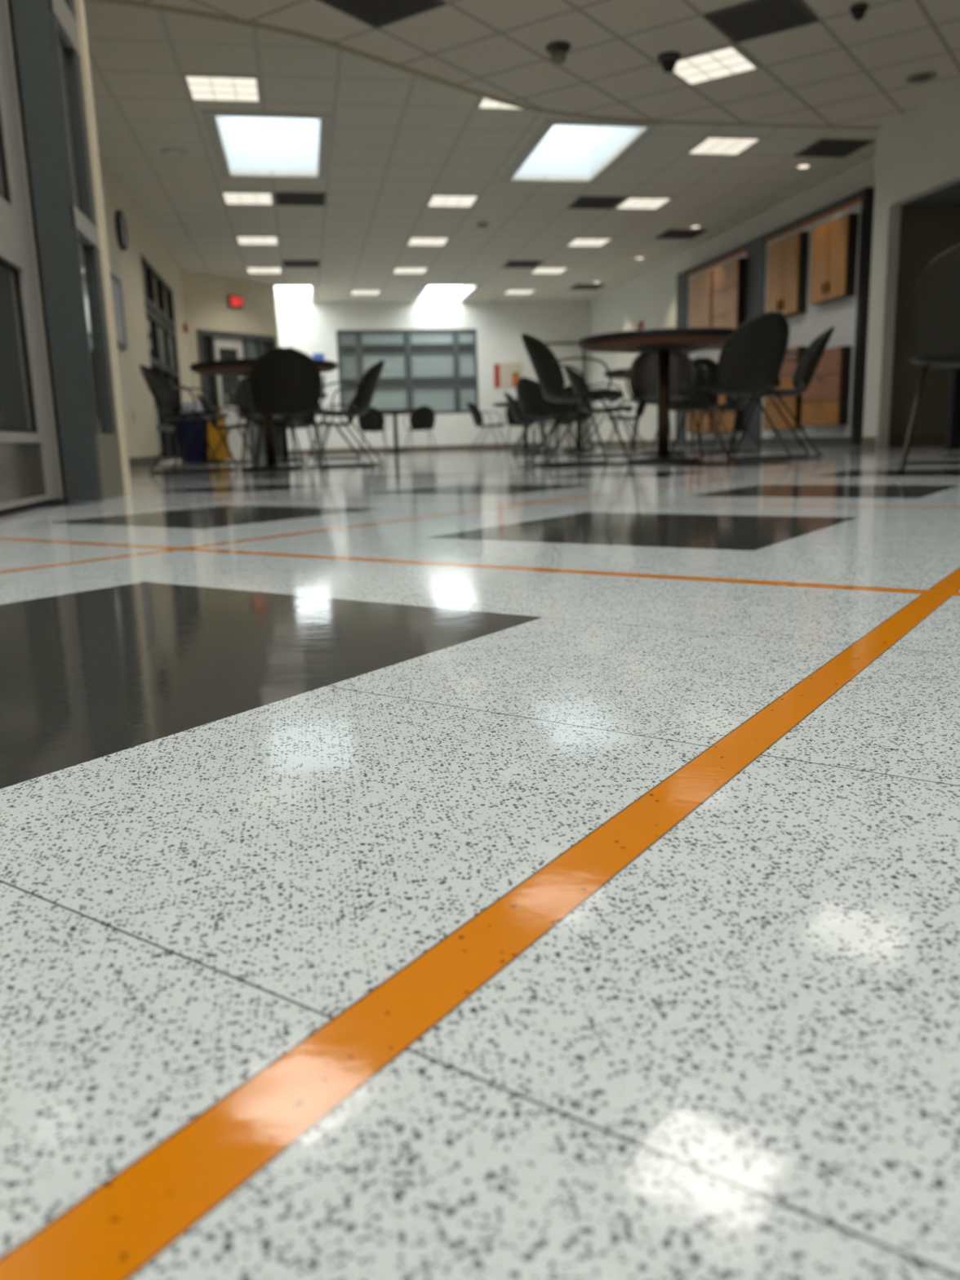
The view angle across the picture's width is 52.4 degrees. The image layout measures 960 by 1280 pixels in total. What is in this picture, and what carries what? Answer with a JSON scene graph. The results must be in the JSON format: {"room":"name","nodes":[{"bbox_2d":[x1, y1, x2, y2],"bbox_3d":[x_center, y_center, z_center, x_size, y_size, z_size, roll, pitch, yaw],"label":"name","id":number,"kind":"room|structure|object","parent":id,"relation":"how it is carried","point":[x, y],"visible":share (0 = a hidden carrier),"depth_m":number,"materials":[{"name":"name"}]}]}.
{"room":"cafeteria","nodes":[
{"label":"cafeteria","id":0,"kind":"room"},
{"bbox_2d":[8,0,66,497],"bbox_3d":[-2.741,-1.947,3.423,2.582,2.940,0.098,-4,12,-10],"label":"wall","id":1,"kind":"structure","parent":0,"point":[9,1],"depth_m":3.66,"materials":[{"name":"beige paint"}]},
{"bbox_2d":[48,0,124,500],"bbox_3d":[-1.446,-1.978,3.389,0.053,2.940,0.406,-4,12,-10],"label":"window","id":2,"kind":"structure","parent":1,"relation":"in","point":[63,12],"depth_m":3.53,"materials":[{"name":"metal"}]},
{"bbox_2d":[74,0,132,494],"bbox_3d":[-1.457,-2.026,3.625,0.020,2.940,0.072,-4,12,-10],"label":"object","id":3,"kind":"structure","parent":1,"relation":"attached to","point":[79,6],"depth_m":3.71,"materials":[{"name":"beige paint"}]},
{"bbox_2d":[98,155,191,463],"bbox_3d":[-3.790,-3.304,9.918,0.120,3.060,13.330,-4,12,-10],"label":"wall","id":4,"kind":"structure","parent":0,"point":[126,265],"depth_m":11.31,"materials":[{"name":"beige paint"}]},
{"bbox_2d":[110,271,127,350],"bbox_3d":[-3.711,-3.353,9.897,0.030,0.700,0.920,-4,12,-10],"label":"notice board","id":5,"kind":"object","parent":4,"relation":"attached to","point":[115,282],"visible":0.53,"depth_m":10.10,"materials":[{"name":"metal"}]},
{"bbox_2d":[115,209,127,250],"bbox_3d":[-3.875,-4.429,10.544,0.050,0.410,0.410,-4,12,-10],"label":"wall clock","id":6,"kind":"object","parent":4,"relation":"attached to","point":[121,227],"visible":1,"depth_m":10.47,"materials":[{"name":"black paint"}]},
{"bbox_2d":[128,456,159,467],"bbox_3d":[-3.314,-1.453,8.188,0.012,0.100,8.730,-4,12,-10],"label":"baseboard","id":7,"kind":"structure","parent":4,"relation":"attached to","point":[148,460],"depth_m":11.06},
{"bbox_2d":[140,253,182,461],"bbox_3d":[-4.439,-3.803,13.632,0.095,2.530,3.040,-4,12,-10],"label":"window","id":8,"kind":"structure","parent":4,"relation":"in","point":[158,300],"depth_m":13.53,"materials":[{"name":"clear glass"}]},
{"bbox_2d":[180,271,279,402],"bbox_3d":[-4.342,-4.782,17.242,0.120,3.060,2.107,6,14,34],"label":"wall","id":9,"kind":"structure","parent":0,"point":[205,296],"depth_m":16.80,"materials":[{"name":"beige paint"}]},
{"bbox_2d":[196,328,282,457],"bbox_3d":[-4.261,-4.347,17.377,0.140,2.150,1.780,6,14,34],"label":"door","id":10,"kind":"structure","parent":9,"relation":"in","point":[213,345],"depth_m":17.20,"materials":[{"name":"metal"}]},
{"bbox_2d":[201,335,214,409],"bbox_3d":[-4.684,-4.175,16.818,0.010,2.060,0.220,6,14,34],"label":"light","id":11,"kind":"object","parent":10,"relation":"attached to","point":[206,340],"depth_m":16.74,"materials":[{"name":"clear glass"}]},
{"bbox_2d":[247,339,264,457],"bbox_3d":[-4.083,-4.364,17.658,0.010,2.060,0.280,6,14,34],"label":"light","id":12,"kind":"object","parent":10,"relation":"attached to","point":[253,344],"depth_m":17.59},
{"bbox_2d":[262,341,279,456],"bbox_3d":[-3.883,-4.427,17.938,0.010,2.060,0.300,6,14,34],"label":"light","id":13,"kind":"object","parent":10,"relation":"attached to","point":[267,346],"depth_m":17.86,"materials":[{"name":"glass"}]},
{"bbox_2d":[275,300,591,449],"bbox_3d":[-1.112,-5.582,20.704,7.370,3.060,0.120,-4,12,-10],"label":"wall","id":14,"kind":"structure","parent":0,"point":[309,328],"depth_m":20.68,"materials":[{"name":"white paint"}]},
{"bbox_2d":[336,328,479,415],"bbox_3d":[-1.508,-5.653,20.610,2.950,1.740,0.095,-4,12,-10],"label":"window","id":15,"kind":"structure","parent":14,"relation":"in","point":[437,369],"depth_m":20.60,"materials":[{"name":"glass"}]},
{"bbox_2d":[288,442,541,454],"bbox_3d":[-1.600,-4.085,20.845,5.970,0.100,0.012,-4,12,-10],"label":"baseboard","id":16,"kind":"structure","parent":14,"relation":"attached to","point":[510,445],"depth_m":20.89,"materials":[{"name":"rubber"}]},
{"bbox_2d":[493,362,523,388],"bbox_3d":[0.607,-5.676,20.925,0.640,0.520,0.008,-4,12,-10],"label":"poster","id":17,"kind":"object","parent":14,"relation":"attached to","point":[505,375],"visible":0.89,"depth_m":20.92,"materials":[{"name":"paper"}]},
{"bbox_2d":[542,342,586,447],"bbox_3d":[1.822,-5.324,21.175,0.970,2.200,0.085,-4,12,-10],"label":"door","id":18,"kind":"structure","parent":14,"relation":"in","point":[561,350],"depth_m":21.11,"materials":[{"name":"paint"}]},
{"bbox_2d":[0,444,959,1279],"bbox_3d":[0.847,-1.615,8.841,11.600,0.080,25.800,-4,12,-10],"label":"floor","id":19,"kind":"structure","parent":0,"point":[444,864],"depth_m":0.39,"materials":[{"name":"tile"}]},
{"bbox_2d":[4,0,64,500],"bbox_3d":[-1.544,-1.928,3.158,0.048,2.940,0.050,-4,12,-10],"label":"trim","id":20,"kind":"structure","parent":19,"relation":"on","point":[6,5],"depth_m":3.29,"materials":[{"name":"white paint"}]},
{"bbox_2d":[10,0,101,502],"bbox_3d":[-1.446,-1.933,3.167,0.111,2.940,0.035,-4,12,-10],"label":"column","id":21,"kind":"structure","parent":19,"relation":"on","point":[32,20],"depth_m":3.27,"materials":[{"name":"metal"}]},
{"bbox_2d":[0,0,68,518],"bbox_3d":[-1.445,-1.442,2.667,0.120,2.180,1.210,-4,12,-10],"label":"window frame","id":22,"kind":"structure","parent":21,"relation":"attached to","point":[29,477],"depth_m":3.08,"materials":[{"name":"metal"}]},
{"bbox_2d":[139,364,238,472],"bbox_3d":[-2.275,-1.714,7.521,0.634,0.815,0.564,-1,12,3],"label":"shell chair","id":23,"kind":"object","parent":19,"relation":"on","point":[167,402],"visible":1,"depth_m":7.53,"materials":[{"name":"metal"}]},
{"bbox_2d":[173,400,217,462],"bbox_3d":[-3.696,-2.724,12.717,0.530,0.801,0.410,-8,13,-29],"label":"recycling bin","id":24,"kind":"object","parent":19,"relation":"on","point":[196,450],"visible":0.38,"depth_m":12.57,"materials":[{"name":"plastic"}]},
{"bbox_2d":[208,406,231,461],"bbox_3d":[-3.384,-2.653,12.581,0.240,0.700,0.320,-2,12,-4],"label":"sign","id":25,"kind":"object","parent":19,"relation":"on","point":[214,437],"visible":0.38,"depth_m":12.50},
{"bbox_2d":[195,393,255,462],"bbox_3d":[-3.057,-2.550,11.728,0.634,0.815,0.564,-4,12,-10],"label":"shell chair","id":26,"kind":"object","parent":19,"relation":"on","point":[205,404],"visible":0.8,"depth_m":11.57,"materials":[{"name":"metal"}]},
{"bbox_2d":[190,358,337,471],"bbox_3d":[-1.616,-1.699,7.447,1.090,0.782,1.090,-4,12,-10],"label":"round table","id":27,"kind":"object","parent":19,"relation":"on","point":[229,367],"visible":0.62,"depth_m":7.29,"materials":[{"name":"black paint"}]},
{"bbox_2d":[231,376,304,467],"bbox_3d":[-1.803,-1.881,8.273,0.564,0.815,0.634,-5,12,-16],"label":"shell chair","id":28,"kind":"object","parent":19,"relation":"on","point":[246,413],"visible":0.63,"depth_m":8.31,"materials":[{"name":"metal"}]},
{"bbox_2d":[253,413,301,462],"bbox_3d":[-2.335,-2.444,11.108,0.564,0.815,0.634,-2,12,-4],"label":"shell chair","id":29,"kind":"object","parent":19,"relation":"on","point":[280,423],"visible":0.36,"depth_m":11.00,"materials":[{"name":"metal"}]},
{"bbox_2d":[235,392,327,461],"bbox_3d":[-2.373,-2.565,11.797,1.090,0.782,1.090,-4,12,-10],"label":"round table","id":30,"kind":"object","parent":19,"relation":"on","point":[286,457],"visible":0.25,"depth_m":11.79,"materials":[{"name":"black paint"}]},
{"bbox_2d":[243,346,328,472],"bbox_3d":[-1.349,-1.599,6.825,0.564,0.815,0.634,-4,12,-13],"label":"shell chair","id":31,"kind":"object","parent":19,"relation":"on","point":[284,381],"visible":1,"depth_m":6.61,"materials":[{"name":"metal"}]},
{"bbox_2d":[275,413,317,458],"bbox_3d":[-2.372,-2.724,12.486,0.564,0.815,0.634,-2,12,-4],"label":"shell chair","id":32,"kind":"object","parent":19,"relation":"on","point":[305,420],"visible":0.37,"depth_m":12.61,"materials":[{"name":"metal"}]},
{"bbox_2d":[313,395,361,460],"bbox_3d":[-1.708,-2.614,11.851,0.634,0.815,0.564,-2,12,-4],"label":"shell chair","id":33,"kind":"object","parent":19,"relation":"on","point":[352,406],"visible":0.68,"depth_m":11.69,"materials":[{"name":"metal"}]},
{"bbox_2d":[305,360,384,467],"bbox_3d":[-1.058,-1.807,7.806,0.634,0.815,0.564,-1,12,3],"label":"shell chair","id":34,"kind":"object","parent":19,"relation":"on","point":[366,386],"visible":0.93,"depth_m":7.64,"materials":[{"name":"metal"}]},
{"bbox_2d":[356,407,389,453],"bbox_3d":[-1.940,-3.789,17.643,0.564,0.815,0.634,-1,12,2],"label":"shell chair","id":35,"kind":"object","parent":19,"relation":"on","point":[373,420],"visible":0.95,"depth_m":17.44,"materials":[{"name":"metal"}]},
{"bbox_2d":[379,408,414,453],"bbox_3d":[-1.582,-3.914,18.299,1.090,0.782,1.090,-4,12,-10],"label":"round table","id":36,"kind":"object","parent":19,"relation":"on","point":[394,412],"visible":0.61,"depth_m":18.17,"materials":[{"name":"black paint"}]},
{"bbox_2d":[403,405,438,452],"bbox_3d":[-1.078,-3.843,17.788,0.564,0.815,0.634,-5,12,-18],"label":"shell chair","id":37,"kind":"object","parent":19,"relation":"on","point":[423,417],"visible":1,"depth_m":17.58,"materials":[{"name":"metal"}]},
{"bbox_2d":[466,401,508,451],"bbox_3d":[0.094,-3.571,16.285,0.634,0.815,0.564,-5,12,-15],"label":"shell chair","id":38,"kind":"object","parent":19,"relation":"on","point":[477,415],"visible":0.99,"depth_m":16.11,"materials":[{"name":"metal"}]},
{"bbox_2d":[503,399,537,450],"bbox_3d":[0.666,-3.487,15.793,0.564,0.815,0.634,-1,12,2],"label":"shell chair","id":39,"kind":"object","parent":19,"relation":"on","point":[511,420],"visible":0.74,"depth_m":15.65,"materials":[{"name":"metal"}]},
{"bbox_2d":[503,391,552,453],"bbox_3d":[0.643,-2.968,13.254,0.634,0.815,0.564,-2,12,-1],"label":"shell chair","id":40,"kind":"object","parent":19,"relation":"on","point":[514,407],"visible":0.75,"depth_m":13.09,"materials":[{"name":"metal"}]},
{"bbox_2d":[512,377,579,455],"bbox_3d":[0.685,-2.426,10.593,0.634,0.815,0.564,-12,15,-41],"label":"shell chair","id":41,"kind":"object","parent":19,"relation":"on","point":[532,403],"visible":0.88,"depth_m":10.41,"materials":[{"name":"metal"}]},
{"bbox_2d":[528,387,578,453],"bbox_3d":[0.865,-2.627,11.552,0.564,0.815,0.634,2,12,16],"label":"shell chair","id":42,"kind":"object","parent":19,"relation":"on","point":[557,408],"visible":0.39,"depth_m":11.38,"materials":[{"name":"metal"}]},
{"bbox_2d":[553,385,595,451],"bbox_3d":[1.186,-2.819,12.449,0.564,0.815,0.634,0,12,7],"label":"shell chair","id":43,"kind":"object","parent":19,"relation":"on","point":[582,415],"visible":0.42,"depth_m":12.29,"materials":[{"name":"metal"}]},
{"bbox_2d":[520,333,631,466],"bbox_3d":[0.580,-1.527,6.201,0.634,0.815,0.564,-4,12,-10],"label":"shell chair","id":44,"kind":"object","parent":19,"relation":"on","point":[548,372],"visible":1,"depth_m":6.03,"materials":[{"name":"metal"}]},
{"bbox_2d":[562,389,619,451],"bbox_3d":[1.345,-2.963,13.220,1.090,0.782,1.090,-4,12,-10],"label":"round table","id":45,"kind":"object","parent":19,"relation":"on","point":[579,423],"visible":0.23,"depth_m":13.19,"materials":[{"name":"black paint"}]},
{"bbox_2d":[564,367,637,457],"bbox_3d":[1.099,-2.123,9.049,0.634,0.815,0.564,-2,12,-4],"label":"shell chair","id":46,"kind":"object","parent":19,"relation":"on","point":[576,381],"visible":0.84,"depth_m":8.88,"materials":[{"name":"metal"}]},
{"bbox_2d":[604,400,648,449],"bbox_3d":[2.016,-2.980,13.120,0.634,0.815,0.564,-1,12,3],"label":"shell chair","id":47,"kind":"object","parent":19,"relation":"on","point":[643,406],"visible":0.6,"depth_m":12.96,"materials":[{"name":"metal"}]},
{"bbox_2d":[604,368,685,454],"bbox_3d":[1.740,-2.186,9.355,1.090,0.782,1.090,-4,12,-10],"label":"round table","id":48,"kind":"object","parent":19,"relation":"on","point":[619,373],"visible":0.21,"depth_m":9.22,"materials":[{"name":"black paint"}]},
{"bbox_2d":[577,327,735,463],"bbox_3d":[1.182,-1.541,6.276,1.090,0.782,1.090,-4,12,-10],"label":"round table","id":49,"kind":"object","parent":19,"relation":"on","point":[663,341],"visible":0.84,"depth_m":6.08,"materials":[{"name":"laminate"}]},
{"bbox_2d":[624,351,706,459],"bbox_3d":[1.319,-1.709,6.987,0.564,0.815,0.634,0,12,6],"label":"shell chair","id":50,"kind":"object","parent":19,"relation":"on","point":[643,371],"visible":0.73,"depth_m":7.12,"materials":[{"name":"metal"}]},
{"bbox_2d":[650,356,724,454],"bbox_3d":[1.862,-2.070,8.680,0.564,0.815,0.634,-4,12,-10],"label":"shell chair","id":51,"kind":"object","parent":19,"relation":"on","point":[713,380],"visible":0.54,"depth_m":8.51,"materials":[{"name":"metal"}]},
{"bbox_2d":[686,395,761,452],"bbox_3d":[2.425,-2.258,9.522,0.634,0.815,0.564,-5,12,-15],"label":"shell chair","id":52,"kind":"object","parent":19,"relation":"on","point":[731,403],"visible":0.56,"depth_m":9.43,"materials":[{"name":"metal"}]},
{"bbox_2d":[666,311,793,464],"bbox_3d":[1.481,-1.441,5.652,0.564,0.815,0.634,-8,13,-27],"label":"shell chair","id":53,"kind":"object","parent":19,"relation":"on","point":[751,359],"visible":1,"depth_m":5.44,"materials":[{"name":"plastic"}]},
{"bbox_2d":[675,186,875,445],"bbox_3d":[3.760,-4.024,13.280,0.185,2.700,5.440,-4,12,-10],"label":"kitchenette alcove","id":54,"kind":"object","parent":19,"relation":"on","point":[849,316],"visible":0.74,"depth_m":11.65,"materials":[{"name":"black paint"}]},
{"bbox_2d":[687,408,714,433],"bbox_3d":[3.375,-3.590,14.835,0.149,0.850,0.862,-4,12,-10],"label":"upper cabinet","id":55,"kind":"object","parent":54,"relation":"attached to","point":[706,425],"visible":0.34,"depth_m":14.73,"materials":[{"name":"brown wood"}]},
{"bbox_2d":[688,269,713,327],"bbox_3d":[3.329,-4.941,14.584,0.154,1.000,0.813,-4,12,-10],"label":"upper cabinet","id":56,"kind":"object","parent":54,"relation":"attached to","point":[700,295],"visible":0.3,"depth_m":14.48,"materials":[{"name":"brown wood"}]},
{"bbox_2d":[711,395,742,431],"bbox_3d":[3.534,-3.415,13.955,0.149,0.850,0.764,-4,12,-10],"label":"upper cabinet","id":57,"kind":"object","parent":54,"relation":"attached to","point":[727,419],"visible":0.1,"depth_m":13.87,"materials":[{"name":"brown wood"}]},
{"bbox_2d":[711,257,746,328],"bbox_3d":[3.489,-4.769,13.718,0.149,1.000,0.843,-4,12,-10],"label":"upper cabinet","id":58,"kind":"object","parent":54,"relation":"attached to","point":[729,279],"visible":0.92,"depth_m":13.52,"materials":[{"name":"brown wood"}]},
{"bbox_2d":[763,346,807,430],"bbox_3d":[3.829,-3.153,12.305,0.149,0.980,0.862,-4,12,-10],"label":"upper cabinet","id":59,"kind":"object","parent":54,"relation":"attached to","point":[793,404],"visible":0.47,"depth_m":12.11,"materials":[{"name":"brown wood"}]},
{"bbox_2d":[766,231,808,317],"bbox_3d":[3.783,-4.481,12.063,0.154,0.920,0.804,-4,12,-10],"label":"upper cabinet","id":60,"kind":"object","parent":54,"relation":"attached to","point":[788,257],"visible":0.82,"depth_m":11.89,"materials":[{"name":"brown wood"}]},
{"bbox_2d":[800,346,851,426],"bbox_3d":[4.005,-2.931,11.341,0.149,0.860,0.853,-4,12,-10],"label":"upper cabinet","id":61,"kind":"object","parent":54,"relation":"attached to","point":[825,401],"visible":0.75,"depth_m":11.12,"materials":[{"name":"brown wood"}]},
{"bbox_2d":[809,213,858,305],"bbox_3d":[3.974,-4.276,11.007,0.154,0.850,0.774,-4,12,-10],"label":"upper cabinet","id":62,"kind":"object","parent":54,"relation":"attached to","point":[834,242],"visible":1,"depth_m":10.86,"materials":[{"name":"brown wood"}]},
{"bbox_2d":[727,326,835,458],"bbox_3d":[1.948,-1.590,6.316,0.634,0.815,0.564,0,12,10],"label":"shell chair","id":63,"kind":"object","parent":19,"relation":"on","point":[804,372],"visible":0.82,"depth_m":6.18,"materials":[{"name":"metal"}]},
{"bbox_2d":[897,243,959,473],"bbox_3d":[1.877,-1.051,3.685,0.496,0.815,0.634,4,13,25],"label":"shell chair","id":64,"kind":"object","parent":19,"relation":"on","point":[934,308],"visible":1,"depth_m":3.56,"materials":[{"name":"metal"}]},
{"bbox_2d":[906,354,959,449],"bbox_3d":[3.770,-1.862,7.561,0.480,0.750,0.900,-4,12,-10],"label":"side table","id":65,"kind":"object","parent":19,"relation":"on","point":[952,442],"visible":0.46,"depth_m":7.47,"materials":[{"name":"black paint"}]},
{"bbox_2d":[83,0,877,302],"bbox_3d":[-0.917,-5.544,12.711,9.900,0.050,15.800,-4,12,-10],"label":"ceiling","id":66,"kind":"structure","parent":0,"point":[400,139],"depth_m":10.97,"materials":[{"name":"tile"}]},
{"bbox_2d":[181,73,262,102],"bbox_3d":[-2.099,-4.513,7.983,0.596,0.012,0.596,-4,12,-10],"label":"recessed light","id":67,"kind":"object","parent":66,"relation":"in","point":[199,87],"visible":1,"depth_m":7.96,"materials":[{"name":"plastic"}]},
{"bbox_2d":[220,191,274,205],"bbox_3d":[-2.738,-5.216,11.515,0.596,0.012,0.596,-4,12,-10],"label":"recessed light","id":68,"kind":"object","parent":66,"relation":"in","point":[229,197],"visible":1,"depth_m":11.50,"materials":[{"name":"plastic"}]},
{"bbox_2d":[234,235,279,244],"bbox_3d":[-3.165,-5.684,13.870,0.596,0.012,0.596,-4,12,-10],"label":"recessed light","id":69,"kind":"object","parent":66,"relation":"in","point":[241,240],"visible":1,"depth_m":13.85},
{"bbox_2d":[200,110,333,179],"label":"skylight","id":70,"kind":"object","parent":66,"relation":"attached to","point":[252,140],"depth_m":10.49,"materials":[{"name":"paint"}]},
{"bbox_2d":[273,284,318,302],"bbox_3d":[-3.726,-6.797,18.804,1.144,0.252,2.210,-4,12,-10],"label":"window","id":71,"kind":"structure","parent":66,"relation":"attached to","point":[281,294],"depth_m":19.82,"materials":[{"name":"glass"}]},
{"bbox_2d":[274,191,326,205],"bbox_3d":[-2.138,-5.250,11.617,0.590,0.020,0.590,-4,12,-10],"label":"ceiling vent","id":72,"kind":"object","parent":66,"relation":"in","point":[282,198],"visible":1,"depth_m":11.56,"materials":[{"name":"metal"}]},
{"bbox_2d":[282,260,319,267],"bbox_3d":[-2.884,-6.069,15.738,0.590,0.020,0.590,-4,12,-10],"label":"ceiling vent","id":73,"kind":"object","parent":66,"relation":"in","point":[286,264],"visible":1,"depth_m":15.70,"materials":[{"name":"metal"}]},
{"bbox_2d":[405,236,450,245],"bbox_3d":[-0.765,-5.836,14.274,0.596,0.012,0.596,-4,12,-10],"label":"recessed light","id":74,"kind":"object","parent":66,"relation":"in","point":[412,241],"visible":1,"depth_m":14.25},
{"bbox_2d":[408,238,448,244],"bbox_3d":[-0.765,-5.839,14.274,0.536,0.006,0.536,-4,12,-10],"label":"diffuser","id":75,"kind":"object","parent":74,"relation":"attached to","point":[411,241],"depth_m":14.28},
{"bbox_2d":[411,284,483,302],"bbox_3d":[-0.691,-6.989,19.315,1.134,0.252,2.210,-4,12,-10],"label":"window","id":76,"kind":"structure","parent":66,"relation":"attached to","point":[424,293],"depth_m":20.29,"materials":[{"name":"paint"}]},
{"bbox_2d":[425,194,480,207],"bbox_3d":[-0.339,-5.368,11.919,0.596,0.012,0.596,-4,12,-10],"label":"recessed light","id":77,"kind":"object","parent":66,"relation":"in","point":[434,200],"visible":1,"depth_m":11.91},
{"bbox_2d":[475,97,532,111],"bbox_3d":[0.301,-4.665,8.387,0.596,0.012,0.596,-4,12,-10],"label":"recessed light","id":78,"kind":"object","parent":66,"relation":"in","point":[483,103],"visible":0.21,"depth_m":8.58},
{"bbox_2d":[479,97,519,108],"bbox_3d":[0.301,-4.668,8.387,0.536,0.006,0.536,-4,12,-10],"label":"diffuser","id":79,"kind":"object","parent":78,"relation":"attached to","point":[484,103],"depth_m":8.56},
{"bbox_2d":[502,260,543,267],"bbox_3d":[0.716,-6.297,16.344,0.590,0.020,0.590,-4,12,-10],"label":"ceiling vent","id":80,"kind":"object","parent":66,"relation":"in","point":[510,264],"visible":1,"depth_m":16.27,"materials":[{"name":"metal"}]},
{"bbox_2d":[499,120,662,183],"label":"window","id":81,"kind":"structure","parent":66,"relation":"attached to","point":[558,147],"depth_m":11.00,"materials":[{"name":"paint"}]},
{"bbox_2d":[564,237,613,246],"bbox_3d":[1.635,-5.988,14.678,0.596,0.012,0.596,-4,12,-10],"label":"recessed light","id":82,"kind":"object","parent":66,"relation":"in","point":[576,242],"visible":1,"depth_m":14.65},
{"bbox_2d":[568,239,609,245],"bbox_3d":[1.635,-5.991,14.678,0.536,0.006,0.536,-4,12,-10],"label":"diffuser","id":83,"kind":"object","parent":82,"relation":"attached to","point":[574,242],"depth_m":14.68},
{"bbox_2d":[567,195,626,208],"bbox_3d":[1.461,-5.478,12.223,0.590,0.020,0.590,-4,12,-10],"label":"ceiling vent","id":84,"kind":"object","parent":66,"relation":"in","point":[582,202],"visible":1,"depth_m":12.18,"materials":[{"name":"metal"}]},
{"bbox_2d":[613,196,674,209],"bbox_3d":[2.061,-5.519,12.324,0.596,0.012,0.596,-4,12,-10],"label":"recessed light","id":85,"kind":"object","parent":66,"relation":"in","point":[629,202],"visible":1,"depth_m":12.31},
{"bbox_2d":[617,198,669,208],"bbox_3d":[2.061,-5.522,12.323,0.536,0.006,0.536,-4,12,-10],"label":"diffuser","id":86,"kind":"object","parent":85,"relation":"attached to","point":[628,203],"depth_m":12.33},
{"bbox_2d":[654,229,707,239],"bbox_3d":[2.942,-5.943,14.293,0.590,0.020,0.590,-4,12,-10],"label":"ceiling vent","id":87,"kind":"object","parent":66,"relation":"in","point":[670,233],"visible":1,"depth_m":14.24,"materials":[{"name":"metal"}]},
{"bbox_2d":[684,135,764,155],"bbox_3d":[2.487,-5.051,9.969,0.596,0.012,0.596,-4,12,-10],"label":"recessed light","id":88,"kind":"object","parent":66,"relation":"in","point":[710,144],"visible":1,"depth_m":9.95,"materials":[{"name":"plastic"}]},
{"bbox_2d":[688,137,757,154],"bbox_3d":[2.487,-5.054,9.968,0.536,0.006,0.536,-4,12,-10],"label":"diffuser","id":89,"kind":"object","parent":88,"relation":"attached to","point":[707,145],"depth_m":9.96,"materials":[{"name":"plastic"}]},
{"bbox_2d":[793,138,875,157],"bbox_3d":[3.688,-5.123,10.172,0.590,0.020,0.590,-4,12,-10],"label":"ceiling vent","id":90,"kind":"object","parent":66,"relation":"in","point":[823,148],"visible":1,"depth_m":10.13,"materials":[{"name":"metal"}]},
{"bbox_2d":[133,0,959,126],"bbox_3d":[1.744,-3.417,2.236,11.400,0.160,13.222,-4,12,-10],"label":"ceiling","id":91,"kind":"structure","parent":0,"point":[838,68],"depth_m":7.16,"materials":[{"name":"tile"}]},
{"bbox_2d":[318,0,445,28],"bbox_3d":[-0.629,-4.068,6.210,0.590,0.020,0.590,6,14,34],"label":"ceiling vent","id":92,"kind":"object","parent":91,"relation":"in","point":[377,14],"visible":1,"depth_m":6.31,"materials":[{"name":"metal"}]},
{"bbox_2d":[95,0,881,129],"bbox_3d":[0.428,-4.439,7.844,8.899,0.006,0.976,-7,13,-25],"label":"trim","id":93,"kind":"structure","parent":91,"relation":"attached to","point":[131,2],"depth_m":7.42,"materials":[{"name":"paint"}]},
{"bbox_2d":[546,40,570,64],"bbox_3d":[0.566,-4.221,7.030,0.180,0.115,0.180,-4,12,-10],"label":"dome camera","id":94,"kind":"object","parent":91,"relation":"attached to","point":[557,50],"visible":1,"depth_m":6.99,"materials":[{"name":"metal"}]},
{"bbox_2d":[657,51,680,73],"bbox_3d":[1.409,-4.295,7.271,0.170,0.115,0.170,-4,12,-10],"label":"dome camera","id":95,"kind":"object","parent":91,"relation":"attached to","point":[668,60],"visible":1,"depth_m":7.22,"materials":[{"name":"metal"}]},
{"bbox_2d":[657,43,761,86],"bbox_3d":[1.766,-4.398,7.470,0.596,0.012,0.596,6,14,34],"label":"recessed light","id":96,"kind":"object","parent":91,"relation":"in","point":[728,60],"visible":0.92,"depth_m":7.46,"materials":[{"name":"plastic"}]},
{"bbox_2d":[673,47,755,84],"bbox_3d":[1.766,-4.401,7.470,0.536,0.006,0.536,6,14,34],"label":"diffuser","id":97,"kind":"object","parent":96,"relation":"attached to","point":[726,62],"depth_m":7.46,"materials":[{"name":"plastic"}]},
{"bbox_2d":[703,0,817,44],"bbox_3d":[1.917,-4.229,6.639,0.590,0.020,0.590,6,14,34],"label":"ceiling vent","id":98,"kind":"object","parent":91,"relation":"in","point":[755,19],"visible":1,"depth_m":6.62,"materials":[{"name":"metal"}]},
{"bbox_2d":[905,71,937,83],"bbox_3d":[3.553,-4.526,7.851,0.236,0.015,0.236,-4,12,-10],"label":"ceiling speaker","id":99,"kind":"object","parent":91,"relation":"attached to","point":[922,77],"visible":1,"depth_m":7.83},
{"bbox_2d":[590,155,876,440],"bbox_3d":[3.522,-4.636,15.414,0.120,3.060,12.080,-4,12,-10],"label":"wall","id":100,"kind":"structure","parent":0,"point":[650,298],"depth_m":17.09,"materials":[{"name":"white paint"}]},
{"bbox_2d":[591,440,674,445],"bbox_3d":[2.928,-3.809,18.852,0.012,0.100,5.450,-4,12,-10],"label":"baseboard","id":101,"kind":"structure","parent":100,"relation":"attached to","point":[650,442],"depth_m":19.12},
{"bbox_2d":[862,83,959,447],"bbox_3d":[4.986,-2.171,3.122,0.120,3.060,13.120,-4,12,-10],"label":"wall","id":102,"kind":"structure","parent":0,"point":[918,151],"depth_m":9.08,"materials":[{"name":"white paint"}]},
{"bbox_2d":[888,207,959,436],"bbox_3d":[5.103,-3.158,9.597,2.380,2.400,0.025,-4,12,-10],"label":"wall","id":103,"kind":"structure","parent":0,"point":[926,233],"depth_m":9.43,"materials":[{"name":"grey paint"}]},
{"bbox_2d":[888,435,945,446],"bbox_3d":[5.090,-2.025,9.800,2.260,0.100,0.012,-4,12,-10],"label":"baseboard","id":104,"kind":"structure","parent":103,"relation":"attached to","point":[922,440],"depth_m":9.67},
{"bbox_2d":[901,182,959,207],"bbox_3d":[6.160,-2.946,3.103,2.280,0.080,12.970,-4,12,-10],"label":"ceiling","id":105,"kind":"structure","parent":0,"point":[949,196],"depth_m":8.95,"materials":[{"name":"paint"}]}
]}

